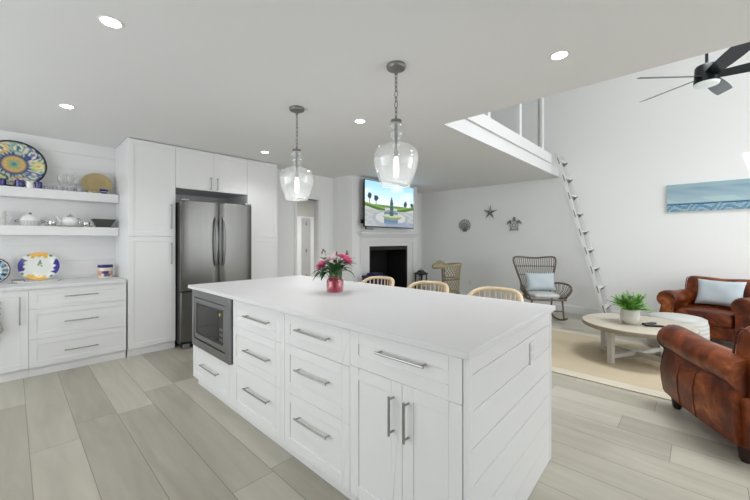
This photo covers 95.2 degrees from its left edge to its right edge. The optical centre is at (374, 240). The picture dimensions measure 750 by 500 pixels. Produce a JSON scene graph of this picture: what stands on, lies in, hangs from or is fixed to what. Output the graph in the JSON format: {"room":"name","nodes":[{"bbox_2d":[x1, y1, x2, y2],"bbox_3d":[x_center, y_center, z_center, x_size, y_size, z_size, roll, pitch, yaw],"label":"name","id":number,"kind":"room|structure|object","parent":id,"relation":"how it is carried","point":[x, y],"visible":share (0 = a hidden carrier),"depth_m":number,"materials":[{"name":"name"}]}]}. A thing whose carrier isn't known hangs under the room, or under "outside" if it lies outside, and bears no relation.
{"room":"kitchen","nodes":[
{"label":"kitchen","id":0,"kind":"room"},
{"bbox_2d":[0,130,225,281],"bbox_3d":[-3.769,0.070,3.961,0.120,2.500,4.990,0,0,43],"label":"wall","id":1,"kind":"structure","parent":0,"point":[77,256],"depth_m":4.03,"materials":[{"name":"white paint"}]},
{"bbox_2d":[12,256,23,266],"bbox_3d":[-3.888,0.220,3.743,0.006,0.116,0.116,0,0,43],"label":"wall outlet","id":2,"kind":"object","parent":1,"relation":"attached to","point":[15,259],"visible":0.5,"depth_m":3.72,"materials":[{"name":"white paint"}]},
{"bbox_2d":[0,185,118,203],"bbox_3d":[-3.874,-0.515,3.579,0.248,0.100,1.900,0,0,43],"label":"floating shelf","id":3,"kind":"object","parent":1,"relation":"attached to","point":[5,191],"visible":1,"depth_m":3.80,"materials":[{"name":"white paint"}]},
{"bbox_2d":[0,178,5,185],"bbox_3d":[-3.816,-0.601,3.504,0.072,0.072,0.087,0,0,0],"label":"mug","id":4,"kind":"object","parent":3,"relation":"on","point":[2,180],"visible":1,"depth_m":3.49,"materials":[{"name":"blue ceramic"}]},
{"bbox_2d":[14,180,24,186],"bbox_3d":[-3.733,-0.601,3.595,0.090,0.072,0.076,0,0,32],"label":"mug","id":5,"kind":"object","parent":3,"relation":"on","point":[18,183],"visible":0.98,"depth_m":3.56,"materials":[{"name":"blue ceramic"}]},
{"bbox_2d":[0,140,46,186],"bbox_3d":[-3.832,-0.822,3.635,0.102,0.505,0.510,0,0,43],"label":"platter","id":6,"kind":"object","parent":3,"relation":"on","point":[18,160],"visible":0.92,"depth_m":3.68,"materials":[{"name":"ceramic"}]},
{"bbox_2d":[26,181,33,187],"bbox_3d":[-3.675,-0.598,3.646,0.064,0.066,0.064,0,0,33],"label":"mug","id":7,"kind":"object","parent":3,"relation":"on","point":[29,184],"visible":1,"depth_m":3.62,"materials":[{"name":"white ceramic"}]},
{"bbox_2d":[35,182,41,188],"bbox_3d":[-3.629,-0.600,3.694,0.060,0.070,0.060,0,0,-17],"label":"mug","id":8,"kind":"object","parent":3,"relation":"on","point":[37,184],"visible":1,"depth_m":3.67,"materials":[{"name":"blue ceramic"}]},
{"bbox_2d":[56,186,63,189],"bbox_3d":[-3.527,-0.587,3.839,0.068,0.044,0.068,0,0,-16],"label":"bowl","id":9,"kind":"object","parent":3,"relation":"on","point":[57,187],"visible":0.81,"depth_m":3.81,"materials":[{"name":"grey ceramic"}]},
{"bbox_2d":[67,187,74,190],"bbox_3d":[-3.466,-0.587,3.904,0.072,0.044,0.072,0,0,43],"label":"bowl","id":10,"kind":"object","parent":3,"relation":"on","point":[68,188],"visible":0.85,"depth_m":3.88,"materials":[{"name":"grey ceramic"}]},
{"bbox_2d":[81,173,111,192],"bbox_3d":[-3.361,-0.695,4.139,0.061,0.253,0.296,0,0,43],"label":"serving plate","id":11,"kind":"object","parent":3,"relation":"on","point":[92,182],"visible":0.91,"depth_m":4.14,"materials":[{"name":"beige ceramic"}]},
{"bbox_2d":[99,189,107,193],"bbox_3d":[-3.246,-0.590,4.100,0.090,0.050,0.090,0,0,43],"label":"bowl","id":12,"kind":"object","parent":3,"relation":"on","point":[104,191],"visible":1,"depth_m":4.07,"materials":[{"name":"blue ceramic"}]},
{"bbox_2d":[0,225,118,235],"bbox_3d":[-3.874,-0.113,3.579,0.248,0.100,1.900,0,0,43],"label":"floating shelf","id":13,"kind":"object","parent":1,"relation":"attached to","point":[4,229],"visible":1,"depth_m":3.79,"materials":[{"name":"white paint"}]},
{"bbox_2d":[0,210,11,224],"bbox_3d":[-3.871,-0.238,3.525,0.139,0.150,0.120,0,0,-10],"label":"pitcher","id":14,"kind":"object","parent":13,"relation":"on","point":[3,214],"visible":0.96,"depth_m":3.52,"materials":[{"name":"white ceramic"}]},
{"bbox_2d":[14,213,45,225],"bbox_3d":[-3.712,-0.235,3.687,0.116,0.144,0.240,0,0,43],"label":"serving dish","id":15,"kind":"object","parent":13,"relation":"on","point":[26,220],"visible":0.98,"depth_m":3.65,"materials":[{"name":"white ceramic"}]},
{"bbox_2d":[44,225,91,226],"bbox_3d":[-3.477,-0.168,3.892,0.146,0.010,0.416,0,0,43],"label":"tray","id":16,"kind":"object","parent":13,"relation":"on","point":[44,225],"visible":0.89,"depth_m":3.85,"materials":[{"name":"silver metal"}]},
{"bbox_2d":[48,221,59,224],"bbox_3d":[-3.568,-0.195,3.791,0.087,0.055,0.076,0,0,-10],"label":"sugar bowl","id":17,"kind":"object","parent":16,"relation":"on","point":[49,222],"visible":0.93,"depth_m":3.77,"materials":[{"name":"silver metal"}]},
{"bbox_2d":[57,214,82,225],"bbox_3d":[-3.479,-0.240,3.905,0.177,0.145,0.152,0,0,-6],"label":"teapot","id":18,"kind":"object","parent":16,"relation":"on","point":[69,220],"visible":0.98,"depth_m":3.86,"materials":[{"name":"white ceramic"}]},
{"bbox_2d":[82,222,92,225],"bbox_3d":[-3.368,-0.195,4.002,0.084,0.055,0.072,0,0,-11],"label":"creamer","id":19,"kind":"object","parent":16,"relation":"on","point":[83,223],"visible":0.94,"depth_m":3.98,"materials":[{"name":"silver metal"}]},
{"bbox_2d":[91,219,115,226],"bbox_3d":[-3.283,-0.212,4.142,0.174,0.098,0.217,0,0,43],"label":"bowl","id":20,"kind":"object","parent":13,"relation":"on","point":[97,222],"visible":0.88,"depth_m":4.09,"materials":[{"name":"grey stone"}]},
{"bbox_2d":[175,146,246,198],"bbox_3d":[-2.368,-0.917,4.776,0.695,0.515,0.925,0,0,43],"label":"upper cabinet","id":21,"kind":"object","parent":1,"relation":"attached to","point":[197,173],"visible":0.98,"depth_m":4.56,"materials":[{"name":"white paint"}]},
{"bbox_2d":[297,199,313,216],"bbox_3d":[-1.440,0.070,8.121,3.000,2.500,4.120,0,0,43],"label":"wall","id":22,"kind":"structure","parent":0,"point":[305,208],"depth_m":9.60,"materials":[{"name":"grey paint"}]},
{"bbox_2d":[297,216,313,276],"bbox_3d":[-1.776,0.320,9.710,0.086,2.000,1.010,0,0,43],"label":"door","id":23,"kind":"structure","parent":22,"relation":"in","point":[305,225],"depth_m":9.50,"materials":[{"name":"white paint"}]},
{"bbox_2d":[277,169,420,288],"bbox_3d":[-0.465,0.070,7.158,0.500,2.500,4.185,0,0,43],"label":"wall","id":24,"kind":"structure","parent":0,"point":[323,187],"depth_m":5.94,"materials":[{"name":"white paint"}]},
{"bbox_2d":[294,194,320,277],"bbox_3d":[-1.225,0.258,6.063,0.138,2.124,0.560,0,0,43],"label":"trim","id":25,"kind":"structure","parent":24,"relation":"attached to","point":[317,208],"depth_m":6.19,"materials":[{"name":"white paint"}]},
{"bbox_2d":[0,0,749,192],"bbox_3d":[0.934,-1.280,2.302,9.300,0.200,9.330,0,0,43],"label":"ceiling","id":26,"kind":"structure","parent":0,"point":[223,77],"depth_m":2.33,"materials":[{"name":"white paint"}]},
{"bbox_2d":[58,104,75,108],"bbox_3d":[-2.698,-1.177,2.998,0.120,0.004,0.120,0,0,43],"label":"recessed light","id":27,"kind":"object","parent":26,"relation":"in","point":[67,106],"visible":1,"depth_m":3.00,"materials":[{"name":"white paint"}]},
{"bbox_2d":[97,15,123,28],"bbox_3d":[-1.423,-1.177,1.844,0.120,0.004,0.120,0,0,43],"label":"recessed light","id":28,"kind":"object","parent":26,"relation":"in","point":[109,21],"visible":1,"depth_m":1.84,"materials":[{"name":"white paint"}]},
{"bbox_2d":[279,105,313,199],"bbox_3d":[-0.694,-0.773,3.039,0.303,0.814,0.303,0,0,43],"label":"pendant light","id":29,"kind":"object","parent":26,"relation":"hanging from","point":[296,109],"visible":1,"depth_m":3.03,"materials":[{"name":"clear glass"}]},
{"bbox_2d":[354,119,365,122],"bbox_3d":[-0.148,-1.177,3.370,0.120,0.004,0.120,0,0,43],"label":"recessed light","id":30,"kind":"object","parent":26,"relation":"in","point":[356,120],"visible":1,"depth_m":3.37,"materials":[{"name":"white paint"}]},
{"bbox_2d":[374,60,418,186],"bbox_3d":[0.142,-0.773,2.300,0.303,0.814,0.303,0,0,43],"label":"pendant light","id":31,"kind":"object","parent":26,"relation":"hanging from","point":[396,66],"visible":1,"depth_m":2.29,"materials":[{"name":"clear glass"}]},
{"bbox_2d":[466,114,550,162],"bbox_3d":[1.869,-1.431,4.712,0.052,0.158,3.420,0,0,43],"label":"trim","id":32,"kind":"structure","parent":26,"relation":"attached to","point":[483,121],"depth_m":4.61,"materials":[{"name":"white paint"}]},
{"bbox_2d":[549,50,569,59],"bbox_3d":[1.171,-1.177,2.174,0.120,0.004,0.120,0,0,43],"label":"recessed light","id":33,"kind":"object","parent":26,"relation":"in","point":[558,55],"visible":1,"depth_m":2.17,"materials":[{"name":"white paint"}]},
{"bbox_2d":[0,312,749,499],"bbox_3d":[-0.015,1.380,3.300,12.050,0.120,9.480,0,0,43],"label":"floor","id":34,"kind":"structure","parent":0,"point":[142,426],"depth_m":2.22,"materials":[{"name":"beige wood"}]},
{"bbox_2d":[0,290,27,382],"bbox_3d":[-3.875,0.895,3.215,0.745,0.850,0.859,0,0,43],"label":"base cabinet","id":35,"kind":"object","parent":34,"relation":"on","point":[14,304],"visible":1,"depth_m":3.23,"materials":[{"name":"white paint"}]},
{"bbox_2d":[0,302,3,333],"bbox_3d":[-3.503,0.727,3.069,0.075,0.401,0.236,0,0,43],"label":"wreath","id":36,"kind":"object","parent":35,"relation":"attached to","point":[1,326],"visible":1,"depth_m":3.13,"materials":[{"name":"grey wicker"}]},
{"bbox_2d":[0,276,126,291],"bbox_3d":[-3.618,0.455,3.502,0.720,0.030,1.640,0,0,43],"label":"countertop","id":37,"kind":"structure","parent":35,"relation":"on","point":[84,281],"depth_m":3.55,"materials":[{"name":"white stone"}]},
{"bbox_2d":[0,259,10,281],"bbox_3d":[-3.915,0.303,3.507,0.067,0.266,0.250,0,0,43],"label":"plate","id":38,"kind":"object","parent":37,"relation":"on","point":[5,269],"visible":1,"depth_m":3.57,"materials":[{"name":"ceramic"}]},
{"bbox_2d":[5,279,61,283],"bbox_3d":[-3.666,0.433,3.692,0.180,0.012,0.440,0,0,43],"label":"tray","id":39,"kind":"object","parent":37,"relation":"on","point":[44,280],"visible":0.94,"depth_m":3.71,"materials":[{"name":"white ceramic"}]},
{"bbox_2d":[11,279,24,283],"bbox_3d":[-3.719,0.421,3.570,0.042,0.036,0.100,0,0,43],"label":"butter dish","id":40,"kind":"object","parent":39,"relation":"on","point":[20,280],"visible":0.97,"depth_m":3.55,"materials":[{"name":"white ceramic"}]},
{"bbox_2d":[18,252,59,279],"bbox_3d":[-3.681,0.275,3.754,0.073,0.299,0.330,0,0,45],"label":"platter","id":41,"kind":"object","parent":39,"relation":"on","point":[39,265],"visible":1,"depth_m":3.76,"materials":[{"name":"ceramic"}]},
{"bbox_2d":[97,264,112,277],"bbox_3d":[-3.265,0.361,4.146,0.152,0.156,0.152,0,0,43],"label":"canister","id":42,"kind":"object","parent":37,"relation":"on","point":[104,270],"visible":1,"depth_m":4.09,"materials":[{"name":"ceramic"}]},
{"bbox_2d":[28,283,125,376],"bbox_3d":[-3.314,0.895,3.810,0.745,0.850,0.774,0,0,43],"label":"base cabinet","id":43,"kind":"object","parent":34,"relation":"on","point":[77,326],"visible":0.98,"depth_m":3.54,"materials":[{"name":"white paint"}]},
{"bbox_2d":[115,138,174,356],"bbox_3d":[-2.871,0.072,4.279,0.745,2.495,0.484,0,0,43],"label":"pantry cabinet","id":44,"kind":"object","parent":34,"relation":"on","point":[144,170],"visible":0.98,"depth_m":4.04,"materials":[{"name":"white paint"}]},
{"bbox_2d":[175,198,250,348],"bbox_3d":[-2.276,0.401,4.699,0.850,1.838,0.904,0,0,43],"label":"refrigerator","id":45,"kind":"object","parent":34,"relation":"on","point":[213,240],"visible":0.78,"depth_m":4.32,"materials":[{"name":"silver metal"}]},
{"bbox_2d":[193,345,238,413],"bbox_3d":[-1.176,0.878,3.063,0.823,0.884,0.638,0,0,43],"label":"base cabinet","id":46,"kind":"object","parent":34,"relation":"on","point":[213,374],"visible":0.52,"depth_m":2.82,"materials":[{"name":"white paint"}]},
{"bbox_2d":[192,289,232,364],"bbox_3d":[-1.284,0.684,2.928,0.782,0.496,0.270,0,0,43],"label":"microwave","id":47,"kind":"object","parent":46,"relation":"in","point":[212,315],"visible":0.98,"depth_m":2.78,"materials":[{"name":"silver metal"}]},
{"bbox_2d":[226,159,276,278],"bbox_3d":[-1.917,0.152,5.317,0.708,2.655,0.918,0,0,43],"label":"pantry cabinet","id":48,"kind":"object","parent":34,"relation":"on","point":[261,176],"visible":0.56,"depth_m":5.08,"materials":[{"name":"white paint"}]},
{"bbox_2d":[233,300,290,453],"bbox_3d":[-0.618,0.876,2.537,0.708,0.888,0.638,0,0,43],"label":"base cabinet","id":49,"kind":"object","parent":34,"relation":"on","point":[258,332],"visible":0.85,"depth_m":2.30,"materials":[{"name":"white paint"}]},
{"bbox_2d":[285,313,356,499],"bbox_3d":[-0.145,0.876,2.091,0.588,0.888,0.638,0,0,43],"label":"base cabinet","id":50,"kind":"object","parent":34,"relation":"on","point":[317,354],"visible":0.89,"depth_m":1.86,"materials":[{"name":"white paint"}]},
{"bbox_2d":[361,272,387,284],"bbox_3d":[-0.007,0.948,6.172,0.300,0.745,0.443,0,0,43],"label":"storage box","id":51,"kind":"object","parent":34,"relation":"on","point":[372,273],"visible":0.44,"depth_m":6.09,"materials":[{"name":"blue fabric"}]},
{"bbox_2d":[361,276,394,285],"bbox_3d":[-0.034,0.851,3.520,0.477,0.942,0.444,0,0,43],"label":"counter stool","id":52,"kind":"object","parent":34,"relation":"on","point":[385,278],"visible":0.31,"depth_m":3.69,"materials":[{"name":"wood"}]},
{"bbox_2d":[357,232,418,288],"bbox_3d":[0.107,0.575,6.992,0.700,1.490,1.720,0,0,43],"label":"fireplace","id":53,"kind":"object","parent":34,"relation":"on","point":[391,254],"visible":0.57,"depth_m":7.27,"materials":[{"name":"white paint"}]},
{"bbox_2d":[350,330,462,499],"bbox_3d":[0.292,0.876,1.678,0.611,0.888,0.638,0,0,43],"label":"base cabinet","id":54,"kind":"object","parent":34,"relation":"on","point":[406,401],"visible":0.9,"depth_m":1.45,"materials":[{"name":"white paint"}]},
{"bbox_2d":[414,268,427,289],"bbox_3d":[0.976,0.951,7.272,0.214,0.739,0.214,0,0,43],"label":"lantern","id":55,"kind":"object","parent":34,"relation":"on","point":[420,273],"visible":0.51,"depth_m":7.23,"materials":[{"name":"black metal"}]},
{"bbox_2d":[407,281,448,292],"bbox_3d":[0.425,0.851,3.088,0.477,0.942,0.444,0,0,43],"label":"counter stool","id":56,"kind":"object","parent":34,"relation":"on","point":[446,288],"visible":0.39,"depth_m":3.25,"materials":[{"name":"wood"}]},
{"bbox_2d":[432,260,461,293],"bbox_3d":[1.365,0.851,6.427,0.537,0.941,0.709,0,0,15],"label":"wicker chair","id":57,"kind":"object","parent":34,"relation":"on","point":[439,264],"visible":0.83,"depth_m":6.21,"materials":[{"name":"wicker"}]},
{"bbox_2d":[468,287,523,301],"bbox_3d":[0.893,0.851,2.659,0.477,0.942,0.444,0,0,43],"label":"counter stool","id":58,"kind":"object","parent":34,"relation":"on","point":[519,295],"visible":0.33,"depth_m":2.80,"materials":[{"name":"wood"}]},
{"bbox_2d":[463,313,550,499],"bbox_3d":[-0.280,0.876,2.593,2.754,0.888,1.106,0,0,43],"label":"kitchen island","id":59,"kind":"object","parent":34,"relation":"on","point":[507,399],"visible":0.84,"depth_m":1.54,"materials":[{"name":"white paint"}]},
{"bbox_2d":[188,275,555,359],"bbox_3d":[-0.277,0.415,2.609,2.787,0.030,1.215,0,0,43],"label":"island countertop","id":60,"kind":"structure","parent":59,"relation":"on","point":[460,326],"depth_m":2.00,"materials":[{"name":"white stone"}]},
{"bbox_2d":[327,278,342,292],"bbox_3d":[-0.314,0.337,2.691,0.132,0.126,0.132,0,0,43],"label":"vase","id":61,"kind":"object","parent":60,"relation":"on","point":[332,290],"visible":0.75,"depth_m":2.69,"materials":[{"name":"pink glass"}]},
{"bbox_2d":[311,249,355,288],"bbox_3d":[-0.324,0.218,2.705,0.350,0.314,0.368,0,0,43],"label":"bouquet","id":62,"kind":"object","parent":61,"relation":"in","point":[335,269],"visible":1,"depth_m":2.67,"materials":[{"name":"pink plant"}]},
{"bbox_2d":[530,340,534,364],"bbox_3d":[0.824,0.585,1.793,0.006,0.116,0.072,0,0,41],"label":"wall outlet","id":63,"kind":"object","parent":59,"relation":"attached to","point":[532,344],"visible":1,"depth_m":1.79,"materials":[{"name":"white paint"}]},
{"bbox_2d":[512,256,572,320],"bbox_3d":[2.826,0.794,5.816,0.761,1.049,0.851,0,0,7],"label":"rocking chair","id":64,"kind":"object","parent":34,"relation":"on","point":[527,294],"visible":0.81,"depth_m":5.78,"materials":[{"name":"wicker"}]},
{"bbox_2d":[524,272,556,290],"bbox_3d":[2.861,0.702,5.927,0.500,0.305,0.177,0,0,7],"label":"throw pillow","id":65,"kind":"object","parent":64,"relation":"on","point":[535,281],"visible":0.98,"depth_m":5.87,"materials":[{"name":"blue fabric"}]},
{"bbox_2d":[528,291,559,297],"bbox_3d":[2.820,0.897,5.769,0.459,0.074,0.505,0,0,7],"label":"seat cushion","id":66,"kind":"object","parent":64,"relation":"on","point":[536,294],"depth_m":5.59,"materials":[{"name":"grey fabric"}]},
{"bbox_2d":[554,152,611,312],"bbox_3d":[3.582,-0.120,5.896,0.819,2.875,0.416,0,0,43],"label":"ladder","id":67,"kind":"object","parent":34,"relation":"on","point":[560,161],"visible":0.94,"depth_m":5.87,"materials":[{"name":"white paint"}]},
{"bbox_2d":[551,328,670,400],"bbox_3d":[3.201,1.315,3.393,3.900,0.009,1.870,0,0,43],"label":"area rug","id":68,"kind":"object","parent":34,"relation":"on","point":[580,355],"visible":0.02,"depth_m":3.63,"materials":[{"name":"beige fabric"}]},
{"bbox_2d":[582,313,699,363],"bbox_3d":[2.889,1.107,3.791,1.027,0.405,1.027,0,0,27],"label":"coffee table","id":69,"kind":"object","parent":68,"relation":"on","point":[610,325],"visible":0.74,"depth_m":3.71,"materials":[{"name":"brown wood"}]},
{"bbox_2d":[606,290,655,324],"bbox_3d":[2.802,0.726,3.744,0.380,0.357,0.410,0,0,5],"label":"potted fern","id":70,"kind":"object","parent":69,"relation":"on","point":[629,311],"visible":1,"depth_m":3.71,"materials":[{"name":"plant"}]},
{"bbox_2d":[644,324,663,326],"bbox_3d":[2.950,0.895,3.616,0.170,0.020,0.044,0,0,15],"label":"remote control","id":71,"kind":"object","parent":69,"relation":"on","point":[646,325],"visible":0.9,"depth_m":3.60,"materials":[{"name":"black plastic"}]},
{"bbox_2d":[647,312,709,349],"bbox_3d":[3.677,1.107,4.175,0.580,0.408,0.580,0,0,43],"label":"ottoman","id":72,"kind":"object","parent":68,"relation":"on","point":[701,324],"visible":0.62,"depth_m":4.01,"materials":[{"name":"grey fabric"}]},
{"bbox_2d":[657,324,749,463],"bbox_3d":[2.658,0.911,2.276,0.945,0.818,0.850,0,0,14],"label":"armchair","id":73,"kind":"object","parent":34,"relation":"on","point":[710,380],"visible":1,"depth_m":2.22,"materials":[{"name":"brown leather"}]},
{"bbox_2d":[657,276,749,343],"bbox_3d":[4.488,0.911,4.530,0.850,0.818,0.945,0,0,-30],"label":"armchair","id":74,"kind":"object","parent":34,"relation":"on","point":[723,321],"visible":0.65,"depth_m":4.42,"materials":[{"name":"brown leather"}]},
{"bbox_2d":[676,304,734,327],"bbox_3d":[4.410,0.966,4.485,0.650,0.165,0.576,0,0,-30],"label":"seat cushion","id":75,"kind":"object","parent":74,"relation":"on","point":[718,316],"depth_m":4.32,"materials":[{"name":"brown leather"}]},
{"bbox_2d":[695,279,746,306],"bbox_3d":[4.601,0.695,4.571,0.177,0.339,0.480,0,0,-30],"label":"throw pillow","id":76,"kind":"object","parent":74,"relation":"on","point":[723,293],"visible":0.9,"depth_m":4.54,"materials":[{"name":"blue fabric"}]},
{"bbox_2d":[334,175,416,288],"bbox_3d":[0.024,0.070,7.050,0.640,2.500,1.950,0,0,43],"label":"wall","id":77,"kind":"structure","parent":0,"point":[348,190],"depth_m":6.26,"materials":[{"name":"white paint"}]},
{"bbox_2d":[361,179,413,229],"bbox_3d":[0.251,-0.667,6.720,0.140,0.909,1.510,0,0,43],"label":"television","id":78,"kind":"object","parent":77,"relation":"attached to","point":[389,205],"visible":1,"depth_m":6.61,"materials":[{"name":"glass screen with a lit picture"},{"name":"black plastic"}]},
{"bbox_2d":[421,47,749,314],"bbox_3d":[3.165,-1.180,6.692,12.020,5.000,0.120,0,0,43],"label":"wall","id":79,"kind":"structure","parent":0,"point":[622,154],"depth_m":5.75,"materials":[{"name":"white paint"}]},
{"bbox_2d":[459,219,469,231],"bbox_3d":[2.007,-0.346,7.673,0.280,0.273,0.030,0,0,43],"label":"shell ornament","id":80,"kind":"object","parent":79,"relation":"attached to","point":[464,228],"visible":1,"depth_m":7.67,"materials":[{"name":"grey metal"}]},
{"bbox_2d":[484,205,495,217],"bbox_3d":[2.436,-0.623,7.263,0.313,0.304,0.040,0,0,43],"label":"starfish ornament","id":81,"kind":"object","parent":79,"relation":"attached to","point":[489,212],"visible":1,"depth_m":7.26,"materials":[{"name":"grey metal"}]},
{"bbox_2d":[443,119,559,177],"bbox_3d":[2.053,-1.258,4.923,0.030,0.155,3.980,0,0,43],"label":"trim","id":82,"kind":"structure","parent":79,"relation":"attached to","point":[464,127],"depth_m":4.42,"materials":[{"name":"white paint"}]},
{"bbox_2d":[464,119,557,167],"bbox_3d":[2.050,-1.397,4.926,0.022,0.125,3.980,0,0,43],"label":"trim","id":83,"kind":"structure","parent":79,"relation":"attached to","point":[553,162],"depth_m":5.10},
{"bbox_2d":[507,217,520,230],"bbox_3d":[2.810,-0.343,6.921,0.294,0.293,0.024,0,0,43],"label":"ornament","id":84,"kind":"object","parent":79,"relation":"attached to","point":[514,218],"visible":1,"depth_m":6.91,"materials":[{"name":"grey metal"}]},
{"bbox_2d":[423,289,647,315],"bbox_3d":[4.274,1.250,5.551,8.600,0.140,0.018,0,0,43],"label":"baseboard","id":85,"kind":"structure","parent":79,"relation":"attached to","point":[567,309],"depth_m":6.19,"materials":[{"name":"white paint"}]},
{"bbox_2d":[667,178,749,211],"bbox_3d":[5.090,-0.652,4.769,1.560,0.414,0.035,0,0,43],"label":"canvas painting","id":86,"kind":"object","parent":79,"relation":"attached to","point":[727,194],"visible":1,"depth_m":4.97,"materials":[{"name":"paint"}]},
{"bbox_2d":[620,308,639,324],"bbox_3d":[2.798,0.825,3.760,0.180,0.160,0.180,0,0,43],"label":"pot","id":87,"kind":"object","parent":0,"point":[627,316],"depth_m":3.69,"materials":[{"name":"white ceramic"}]},
{"bbox_3d":[2.914,-3.710,4.146,8.950,0.060,4.230,0,0,43],"label":"ceiling","id":88,"kind":"structure","parent":0,"visible":0},
{"bbox_2d":[637,42,749,102],"bbox_3d":[3.343,-2.610,3.398,1.211,2.140,1.245,0,0,43],"label":"ceiling fan","id":89,"kind":"object","parent":88,"relation":"hanging from","point":[708,75],"visible":0.98,"depth_m":3.33,"materials":[{"name":"black metal"}]},
{"bbox_3d":[0.914,-1.420,5.997,3.100,0.079,3.980,0,0,43],"label":"floor","id":90,"kind":"structure","parent":0,"visible":0},
{"bbox_2d":[484,97,545,148],"bbox_3d":[1.771,-1.958,4.698,0.110,0.995,3.165,0,0,43],"label":"guard rail","id":91,"kind":"object","parent":90,"relation":"on","point":[518,108],"visible":0.16,"depth_m":5.07,"materials":[{"name":"white paint"}]},
{"bbox_2d":[537,99,540,147],"bbox_3d":[2.691,-1.950,5.614,0.046,0.960,0.048,0,0,43],"label":"baluster","id":92,"kind":"object","parent":91,"relation":"hanging from","point":[539,101],"visible":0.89,"depth_m":5.60,"materials":[{"name":"white wood"}]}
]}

